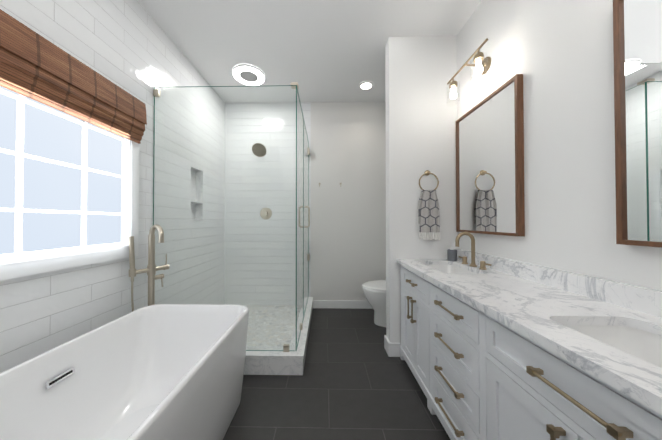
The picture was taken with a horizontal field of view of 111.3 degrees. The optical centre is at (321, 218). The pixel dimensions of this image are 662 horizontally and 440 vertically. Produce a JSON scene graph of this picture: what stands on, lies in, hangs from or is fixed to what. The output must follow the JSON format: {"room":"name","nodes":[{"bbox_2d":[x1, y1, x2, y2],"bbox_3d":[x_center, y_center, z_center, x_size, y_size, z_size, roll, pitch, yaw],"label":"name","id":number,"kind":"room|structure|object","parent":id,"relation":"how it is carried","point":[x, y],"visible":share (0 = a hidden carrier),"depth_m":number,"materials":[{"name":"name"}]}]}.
{"room":"bathroom","nodes":[
{"label":"bathroom","id":0,"kind":"room"},
{"bbox_2d":[0,0,224,372],"bbox_3d":[-1.435,-0.224,1.126,0.100,2.850,4.260,0,-1,1],"label":"wall","id":1,"kind":"structure","parent":0,"point":[131,48],"depth_m":1.74,"materials":[{"name":"tile"}]},
{"bbox_2d":[0,86,138,280],"bbox_3d":[-1.394,-0.282,0.909,0.046,1.090,1.555,0,-1,1],"label":"window unit","id":2,"kind":"structure","parent":1,"relation":"in","point":[69,191],"depth_m":1.21,"materials":[{"name":"white glass"}]},
{"bbox_2d":[0,9,146,143],"bbox_3d":[-1.339,-0.716,0.893,0.065,0.304,1.565,0,-1,1],"label":"window blind","id":3,"kind":"object","parent":2,"relation":"attached to","point":[34,65],"visible":1,"depth_m":1.15,"materials":[{"name":"brown wood"}]},
{"bbox_2d":[190,166,202,220],"bbox_3d":[-1.404,-0.267,2.479,0.094,0.584,0.244,0,-1,1],"label":"niche shelf","id":4,"kind":"object","parent":1,"relation":"in","point":[196,178],"depth_m":2.59,"materials":[{"name":"stone"}]},
{"bbox_2d":[224,102,310,304],"bbox_3d":[-0.747,-0.201,3.194,1.200,2.850,0.100,0,-1,1],"label":"tiled wall","id":5,"kind":"structure","parent":0,"point":[245,176],"depth_m":3.15,"materials":[{"name":"tile"}]},
{"bbox_2d":[138,0,481,102],"bbox_3d":[-0.094,-1.700,1.118,2.783,0.100,4.260,0,-1,1],"label":"ceiling","id":6,"kind":"structure","parent":0,"point":[325,50],"depth_m":2.03,"materials":[{"name":"white paint"}]},
{"bbox_2d":[232,64,264,85],"bbox_3d":[-0.819,-1.622,2.561,0.360,0.020,0.360,0,-1,1],"label":"ceiling light","id":7,"kind":"object","parent":6,"relation":"attached to","point":[248,74],"visible":0.96,"depth_m":2.53,"materials":[{"name":"white paint"}]},
{"bbox_2d":[359,81,373,89],"bbox_3d":[0.548,-1.626,2.762,0.176,0.008,0.176,0,-1,1],"label":"recessed light","id":8,"kind":"object","parent":6,"relation":"in","point":[366,85],"visible":1,"depth_m":2.75,"materials":[{"name":"white paint"}]},
{"bbox_2d":[223,308,449,439],"bbox_3d":[-0.094,1.250,1.085,2.783,0.100,4.260,0,-1,1],"label":"floor","id":9,"kind":"structure","parent":0,"point":[354,381],"depth_m":1.54,"materials":[{"name":"tile"}]},
{"bbox_2d":[0,304,248,439],"bbox_3d":[-0.878,0.896,0.758,0.757,0.598,1.710,0,-1,1],"label":"bathtub","id":10,"kind":"object","parent":9,"relation":"on","point":[164,372],"visible":1,"depth_m":1.18,"materials":[{"name":"ceramic"}]},
{"bbox_2d":[128,224,169,311],"bbox_3d":[-1.239,0.623,1.675,0.204,1.167,0.244,0,-1,1],"label":"tub filler","id":11,"kind":"object","parent":9,"relation":"on","point":[151,269],"visible":0.71,"depth_m":1.67,"materials":[{"name":"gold metal"}]},
{"bbox_2d":[153,82,312,374],"bbox_3d":[-0.742,0.061,2.451,1.234,2.307,1.374,0,-1,1],"label":"shower enclosure","id":12,"kind":"object","parent":9,"relation":"on","point":[277,339],"visible":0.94,"depth_m":1.93,"materials":[{"name":"glass"}]},
{"bbox_2d":[362,280,385,326],"bbox_3d":[0.849,0.807,2.643,0.744,0.821,0.444,0,-1,1],"label":"toilet","id":13,"kind":"object","parent":9,"relation":"on","point":[374,293],"visible":0.35,"depth_m":2.55,"materials":[{"name":"ceramic"}]},
{"bbox_2d":[396,260,661,439],"bbox_3d":[0.920,0.787,1.099,0.548,0.824,1.796,0,-1,1],"label":"bathroom vanity","id":14,"kind":"object","parent":9,"relation":"on","point":[494,348],"depth_m":0.87,"materials":[{"name":"paint"}]},
{"bbox_2d":[400,260,661,407],"bbox_3d":[0.910,0.359,1.090,0.522,0.031,1.828,0,-1,1],"label":"countertop","id":15,"kind":"structure","parent":14,"relation":"on","point":[547,313],"depth_m":0.80,"materials":[{"name":"white stone"}]},
{"bbox_2d":[446,242,456,260],"bbox_3d":[1.101,0.275,1.909,0.082,0.154,0.074,0,-1,1],"label":"soap dispenser","id":16,"kind":"object","parent":15,"relation":"on","point":[452,254],"visible":1,"depth_m":1.89,"materials":[{"name":"stone"}]},
{"bbox_2d":[432,264,471,271],"bbox_3d":[0.940,0.451,1.675,0.312,0.163,0.482,0,-1,1],"label":"sink","id":17,"kind":"object","parent":15,"relation":"in","point":[443,267],"depth_m":1.89,"materials":[{"name":"white ceramic"}]},
{"bbox_2d":[455,232,491,267],"bbox_3d":[1.071,0.222,1.675,0.152,0.255,0.354,0,-1,1],"label":"faucet","id":18,"kind":"object","parent":15,"relation":"on","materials":[{"name":"gold metal"}]},
{"bbox_2d":[576,324,661,363],"bbox_3d":[0.919,0.438,0.555,0.312,0.163,0.482,0,-1,1],"label":"sink","id":19,"kind":"object","parent":15,"relation":"in","point":[644,341],"depth_m":0.77,"materials":[{"name":"white ceramic"}]},
{"bbox_2d":[311,101,385,300],"bbox_3d":[0.544,-0.201,3.170,1.383,2.850,0.100,0,-1,1],"label":"wall","id":20,"kind":"structure","parent":0,"point":[348,216],"depth_m":3.12,"materials":[{"name":"white paint"}]},
{"bbox_2d":[313,300,372,308],"bbox_3d":[0.561,1.171,3.097,1.348,0.105,0.014,0,-1,1],"label":"baseboard","id":21,"kind":"structure","parent":20,"relation":"attached to","point":[355,304],"depth_m":3.10,"materials":[{"name":"white paint"}]},
{"bbox_2d":[385,36,458,342],"bbox_3d":[0.912,-0.213,2.073,0.607,2.850,0.120,0,-1,1],"label":"wall","id":22,"kind":"structure","parent":0,"point":[421,111],"depth_m":2.02,"materials":[{"name":"white paint"}]},
{"bbox_2d":[384,335,400,356],"bbox_3d":[0.648,1.154,2.062,0.110,0.115,0.148,0,-1,1],"label":"baseboard","id":23,"kind":"structure","parent":22,"relation":"attached to","point":[392,349],"depth_m":1.99,"materials":[{"name":"white paint"}]},
{"bbox_2d":[418,170,439,239],"bbox_3d":[0.940,-0.126,1.980,0.181,0.614,0.061,0,-1,1],"label":"towel ring","id":24,"kind":"object","parent":22,"relation":"attached to","point":[428,213],"visible":1,"depth_m":1.97,"materials":[{"name":"white fabric"}]},
{"bbox_2d":[457,0,661,290],"bbox_3d":[1.247,-0.225,1.077,0.100,2.850,4.260,0,-1,1],"label":"wall","id":25,"kind":"structure","parent":0,"point":[558,55],"depth_m":1.13,"materials":[{"name":"white paint"}]},
{"bbox_2d":[447,38,490,101],"bbox_3d":[1.106,-1.051,1.659,0.199,0.255,0.460,0,-1,1],"label":"sconce","id":26,"kind":"object","parent":25,"relation":"attached to","point":[483,67],"visible":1,"depth_m":1.62,"materials":[{"name":"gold metal"}]},
{"bbox_2d":[456,74,524,235],"bbox_3d":[1.187,-0.376,1.656,0.038,0.965,0.632,0,-1,1],"label":"mirror","id":27,"kind":"object","parent":25,"relation":"attached to","point":[490,164],"visible":0.98,"depth_m":1.54,"materials":[{"name":"brown wood"}]},
{"bbox_2d":[476,253,661,315],"bbox_3d":[1.183,0.314,1.086,0.024,0.120,1.828,0,-1,1],"label":"backsplash","id":28,"kind":"structure","parent":25,"relation":"attached to","point":[649,300],"depth_m":0.99,"materials":[{"name":"white stone"}]},
{"bbox_2d":[613,0,661,247],"bbox_3d":[1.167,-0.388,0.575,0.038,0.965,0.630,0,-1,1],"label":"mirror","id":29,"kind":"object","parent":25,"relation":"attached to","point":[637,38],"visible":1,"depth_m":0.83,"materials":[{"name":"brown wood"}]}
]}

